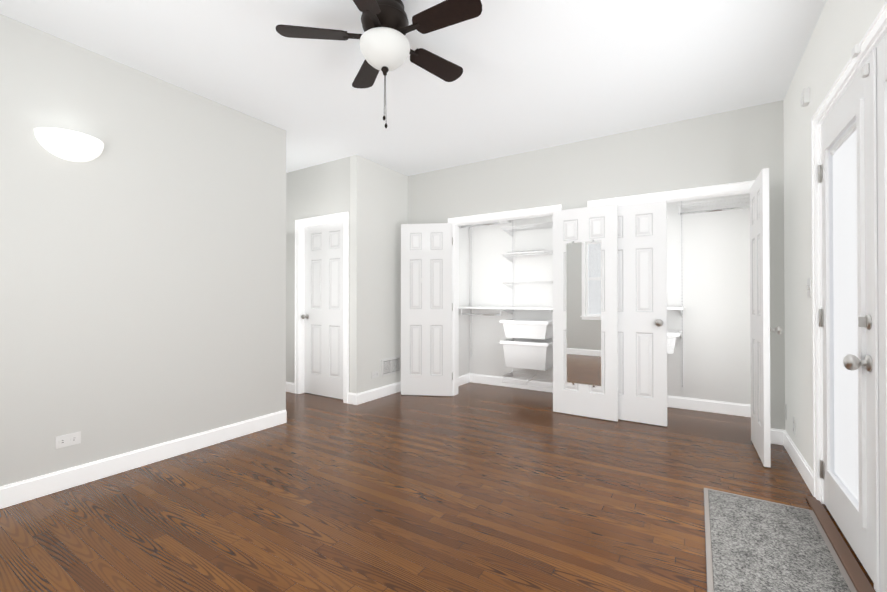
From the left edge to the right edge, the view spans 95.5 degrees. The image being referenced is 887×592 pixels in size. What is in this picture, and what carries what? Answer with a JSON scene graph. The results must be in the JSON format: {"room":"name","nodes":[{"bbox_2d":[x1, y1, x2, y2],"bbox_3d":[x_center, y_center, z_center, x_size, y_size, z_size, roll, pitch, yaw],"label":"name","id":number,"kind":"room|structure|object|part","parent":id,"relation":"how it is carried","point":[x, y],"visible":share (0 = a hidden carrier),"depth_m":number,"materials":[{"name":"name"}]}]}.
{"room":"empty bedroom","nodes":[
{"label":"empty bedroom","id":0,"kind":"room"},
{"bbox_2d":[0,14,285,486],"bbox_3d":[-2.191,-0.187,2.568,0.100,2.660,2.680,0,0,32],"label":"wall","id":1,"kind":"structure","parent":0,"point":[143,279],"depth_m":2.65,"materials":[{"name":"white paint"}]},
{"bbox_2d":[55,431,80,448],"bbox_3d":[-2.230,0.857,2.398,0.008,0.070,0.115,0,0,32],"label":"outlet","id":2,"kind":"object","parent":1,"relation":"attached to","point":[67,440],"visible":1,"depth_m":2.39,"materials":[{"name":"white plastic"}]},
{"bbox_2d":[34,127,103,161],"bbox_3d":[-2.167,-0.876,2.369,0.157,0.135,0.310,0,0,32],"label":"sconce","id":3,"kind":"object","parent":1,"relation":"attached to","point":[70,145],"visible":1,"depth_m":2.33,"materials":[{"name":"white glass"}]},
{"bbox_2d":[0,410,286,508],"bbox_3d":[-2.134,1.084,2.543,0.011,0.114,2.647,0,0,32],"label":"baseboard","id":4,"kind":"structure","parent":1,"relation":"attached to","point":[31,488],"depth_m":2.63,"materials":[{"name":"white wood"}]},
{"bbox_2d":[286,157,349,392],"bbox_3d":[-1.703,-0.173,4.837,1.710,2.660,0.100,0,0,32],"label":"wall","id":5,"kind":"structure","parent":0,"point":[318,190],"depth_m":4.72,"materials":[{"name":"white paint"}]},
{"bbox_2d":[286,382,294,392],"bbox_3d":[-2.110,1.100,5.018,0.818,0.114,0.011,0,0,32],"label":"baseboard","id":6,"kind":"structure","parent":5,"relation":"attached to","point":[290,387],"depth_m":4.84,"materials":[{"name":"white wood"}]},
{"bbox_2d":[294,212,348,403],"bbox_3d":[-1.362,0.125,4.621,0.872,2.062,0.144,0,0,32],"label":"door frame","id":7,"kind":"structure","parent":5,"relation":"attached to","point":[300,224],"depth_m":4.76,"materials":[{"name":"white wood"}]},
{"bbox_2d":[301,221,343,398],"bbox_3d":[-1.369,0.154,4.611,0.742,1.987,0.109,0,0,32],"label":"hall door","id":8,"kind":"structure","parent":5,"relation":"in","point":[322,316],"depth_m":4.64,"materials":[{"name":"white wood"}]},
{"bbox_2d":[352,382,400,404],"bbox_3d":[-0.682,1.098,4.645,0.011,0.114,0.901,0,0,32],"label":"baseboard","id":9,"kind":"structure","parent":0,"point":[373,394],"depth_m":4.51,"materials":[{"name":"white wood"}]},
{"bbox_2d":[350,155,407,393],"bbox_3d":[-0.693,-0.173,4.727,0.117,2.660,0.990,0,0,32],"label":"wall","id":10,"kind":"structure","parent":0,"point":[378,205],"depth_m":4.53,"materials":[{"name":"white paint"}]},
{"bbox_2d":[372,371,378,377],"bbox_3d":[-0.765,0.880,4.520,0.008,0.070,0.115,0,0,32],"label":"outlet","id":11,"kind":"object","parent":10,"relation":"attached to","point":[375,374],"depth_m":4.52,"materials":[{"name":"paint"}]},
{"bbox_3d":[-0.616,0.826,4.749,0.017,0.192,0.340,0,0,32],"label":"air vent grille","id":12,"kind":"part","parent":10,"relation":"part of","materials":[{"name":"white metal"}]},
{"bbox_2d":[0,0,826,175],"bbox_3d":[-0.588,-1.564,3.022,5.940,0.100,5.540,0,0,32],"label":"ceiling","id":13,"kind":"structure","parent":0,"point":[538,74],"depth_m":2.65,"materials":[{"name":"white paint"}]},
{"bbox_2d":[276,0,481,127],"bbox_3d":[-0.271,-1.194,2.092,1.016,0.652,1.045,0,0,32],"label":"ceiling fan","id":14,"kind":"object","parent":13,"relation":"hanging from","point":[384,44],"visible":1,"depth_m":2.03,"materials":[{"name":"black wood"}]},
{"bbox_2d":[0,382,875,591],"bbox_3d":[-0.588,1.196,3.004,5.940,0.100,5.540,0,0,32],"label":"floor","id":15,"kind":"structure","parent":0,"point":[473,487],"depth_m":2.19,"materials":[{"name":"brown wood"}]},
{"bbox_2d":[704,488,856,591],"bbox_3d":[1.293,1.130,1.538,0.485,0.012,1.700,0,0,32],"label":"rug","id":16,"kind":"object","parent":15,"relation":"on","point":[755,545],"visible":1,"depth_m":1.79,"materials":[{"name":"grey carpet"}]},
{"bbox_2d":[806,496,874,591],"bbox_3d":[1.629,1.129,1.565,0.055,0.016,1.654,0,0,32],"label":"threshold","id":17,"kind":"object","parent":15,"relation":"on","point":[857,576],"visible":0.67,"depth_m":1.79,"materials":[{"name":"brown wood"}]},
{"bbox_2d":[458,225,468,376],"bbox_3d":[0.143,-0.171,5.188,0.060,2.660,0.680,0,0,32],"label":"wall","id":18,"kind":"structure","parent":0,"point":[463,300],"depth_m":5.32,"materials":[{"name":"white paint"}]},
{"bbox_2d":[458,373,471,385],"bbox_3d":[0.164,1.101,5.144,0.011,0.114,0.640,0,0,32],"label":"baseboard","id":19,"kind":"structure","parent":18,"relation":"attached to","point":[467,378],"depth_m":5.32,"materials":[{"name":"white wood"}]},
{"bbox_2d":[408,100,784,429],"bbox_3d":[1.116,-0.177,4.115,3.630,2.660,0.100,0,0,32],"label":"wall","id":20,"kind":"structure","parent":0,"point":[740,145],"depth_m":3.63,"materials":[{"name":"white paint"}]},
{"bbox_2d":[401,223,452,395],"bbox_3d":[-0.192,0.155,4.699,0.606,1.987,0.149,0,0,7],"label":"closet door","id":21,"kind":"structure","parent":20,"relation":"in","point":[426,309],"depth_m":4.67,"materials":[{"name":"white painted wood"}]},
{"bbox_2d":[448,204,561,395],"bbox_3d":[0.646,0.123,4.409,1.324,2.062,0.144,0,0,32],"label":"trim","id":22,"kind":"structure","parent":20,"relation":"attached to","point":[456,222],"depth_m":4.67,"materials":[{"name":"white wood"}]},
{"bbox_2d":[553,203,617,421],"bbox_3d":[1.342,0.149,3.859,0.606,1.987,0.062,0,0,34],"label":"closet door","id":23,"kind":"structure","parent":20,"relation":"in","point":[585,311],"depth_m":3.82,"materials":[{"name":"white wood"}]},
{"bbox_2d":[618,200,666,425],"bbox_3d":[1.688,0.148,3.676,0.606,1.987,0.109,0,0,32],"label":"closet door","id":24,"kind":"structure","parent":20,"relation":"in","point":[642,312],"depth_m":3.63,"materials":[{"name":"white painted wood"},{"name":"satin nickel"}]},
{"bbox_2d":[587,180,754,206],"bbox_3d":[1.983,0.118,3.567,1.334,2.062,0.144,0,0,32],"label":"trim","id":25,"kind":"structure","parent":20,"relation":"attached to","point":[737,188],"depth_m":3.46,"materials":[{"name":"white wood"}]},
{"bbox_2d":[750,168,781,467],"bbox_3d":[2.335,0.144,2.924,0.109,1.987,0.606,0,0,31],"label":"closet door","id":26,"kind":"structure","parent":20,"relation":"in","point":[761,329],"depth_m":2.78,"materials":[{"name":"white painted wood"},{"name":"satin nickel"}]},
{"bbox_2d":[469,194,750,404],"bbox_3d":[1.531,-0.173,4.775,3.830,2.660,0.100,0,0,32],"label":"wall","id":27,"kind":"structure","parent":0,"point":[716,282],"depth_m":4.11,"materials":[{"name":"white paint"}]},
{"bbox_2d":[458,215,552,387],"bbox_3d":[0.846,0.017,4.883,1.425,2.029,0.444,0,0,32],"label":"closet shelf","id":28,"kind":"object","parent":27,"relation":"attached to","point":[534,351],"visible":0.79,"depth_m":4.69,"materials":[{"name":"white metal"}]},
{"bbox_2d":[472,374,750,416],"bbox_3d":[1.691,1.097,4.599,3.178,0.114,0.011,0,0,32],"label":"baseboard","id":29,"kind":"structure","parent":27,"relation":"attached to","point":[737,409],"depth_m":4.13,"materials":[{"name":"white wood"}]},
{"bbox_2d":[667,193,749,388],"bbox_3d":[2.236,-0.025,4.008,1.560,1.955,0.444,0,0,32],"label":"closet shelf","id":30,"kind":"object","parent":27,"relation":"attached to","point":[672,335],"visible":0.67,"depth_m":3.95,"materials":[{"name":"white metal"}]},
{"bbox_2d":[783,0,886,470],"bbox_3d":[1.758,-0.193,1.596,0.140,2.660,5.240,0,0,32],"label":"wall","id":31,"kind":"structure","parent":0,"point":[841,28],"depth_m":2.52,"materials":[{"name":"white paint"}]},
{"bbox_2d":[770,428,775,440],"bbox_3d":[2.833,1.090,3.465,0.038,0.114,0.640,0,0,32],"label":"baseboard","id":32,"kind":"structure","parent":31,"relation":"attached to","point":[772,431],"depth_m":3.13,"materials":[{"name":"white wood"}]},
{"bbox_2d":[785,403,786,419],"bbox_3d":[2.596,0.876,3.059,0.006,0.115,0.045,0,0,32],"label":"outlet","id":33,"kind":"object","parent":31,"relation":"attached to","point":[785,411],"visible":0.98,"depth_m":3.05,"materials":[{"name":"white plastic"}]},
{"bbox_2d":[793,417,795,435],"bbox_3d":[2.425,0.899,2.788,0.008,0.115,0.070,0,0,32],"label":"outlet","id":34,"kind":"object","parent":31,"relation":"attached to","point":[794,426],"visible":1,"depth_m":2.77,"materials":[{"name":"white plastic"}]},
{"bbox_2d":[776,429,813,496],"bbox_3d":[2.345,1.085,2.690,0.038,0.114,0.987,0,0,32],"label":"baseboard","id":35,"kind":"structure","parent":31,"relation":"attached to","point":[782,438],"depth_m":2.68,"materials":[{"name":"white wood"}]},
{"bbox_2d":[801,87,809,106],"bbox_3d":[2.170,-1.193,2.421,0.034,0.090,0.065,0,0,32],"label":"detector","id":36,"kind":"object","parent":31,"relation":"attached to","point":[805,97],"visible":1,"depth_m":2.40,"materials":[{"name":"white plastic"}]},
{"bbox_2d":[807,278,810,297],"bbox_3d":[2.178,-0.048,2.406,0.014,0.115,0.070,0,0,32],"label":"light switch","id":37,"kind":"object","parent":31,"relation":"attached to","point":[808,287],"visible":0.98,"depth_m":2.39,"materials":[{"name":"white plastic"}]},
{"bbox_2d":[818,57,873,582],"bbox_3d":[1.864,0.091,1.900,0.121,2.072,0.798,0,0,32],"label":"french door","id":38,"kind":"structure","parent":31,"relation":"in","point":[845,324],"depth_m":1.86,"materials":[{"name":"white painted wood"},{"name":"glass"},{"name":"satin nickel"}]},
{"bbox_2d":[811,1,886,503],"bbox_3d":[1.703,0.065,1.525,0.158,2.142,1.674,0,0,32],"label":"trim","id":39,"kind":"structure","parent":31,"relation":"attached to","point":[875,34],"depth_m":2.22,"materials":[{"name":"white wood"}]},
{"bbox_2d":[851,44,860,57],"bbox_3d":[1.664,-0.988,1.628,0.018,0.035,0.045,0,0,32],"label":"detector","id":40,"kind":"object","parent":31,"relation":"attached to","point":[856,51],"depth_m":1.61,"materials":[{"name":"white plastic"}]},
{"bbox_2d":[861,63,868,77],"bbox_3d":[1.686,-0.901,1.613,0.017,0.045,0.035,0,0,32],"label":"detector","id":41,"kind":"object","parent":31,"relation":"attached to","point":[865,68],"depth_m":1.60,"materials":[{"name":"white plastic"}]},
{"bbox_2d":[876,33,886,591],"bbox_3d":[1.461,0.086,1.202,0.059,2.072,0.806,0,0,32],"label":"french door","id":42,"kind":"structure","parent":31,"relation":"in","point":[881,82],"depth_m":1.46,"materials":[{"name":"white painted wood"},{"name":"glass"}]},
{"bbox_2d":[870,47,879,591],"bbox_3d":[1.650,0.088,1.542,0.008,2.072,0.032,0,0,32],"label":"trim","id":43,"kind":"structure","parent":42,"relation":"attached to","point":[874,321],"depth_m":1.53,"materials":[{"name":"white wood"}]}
]}

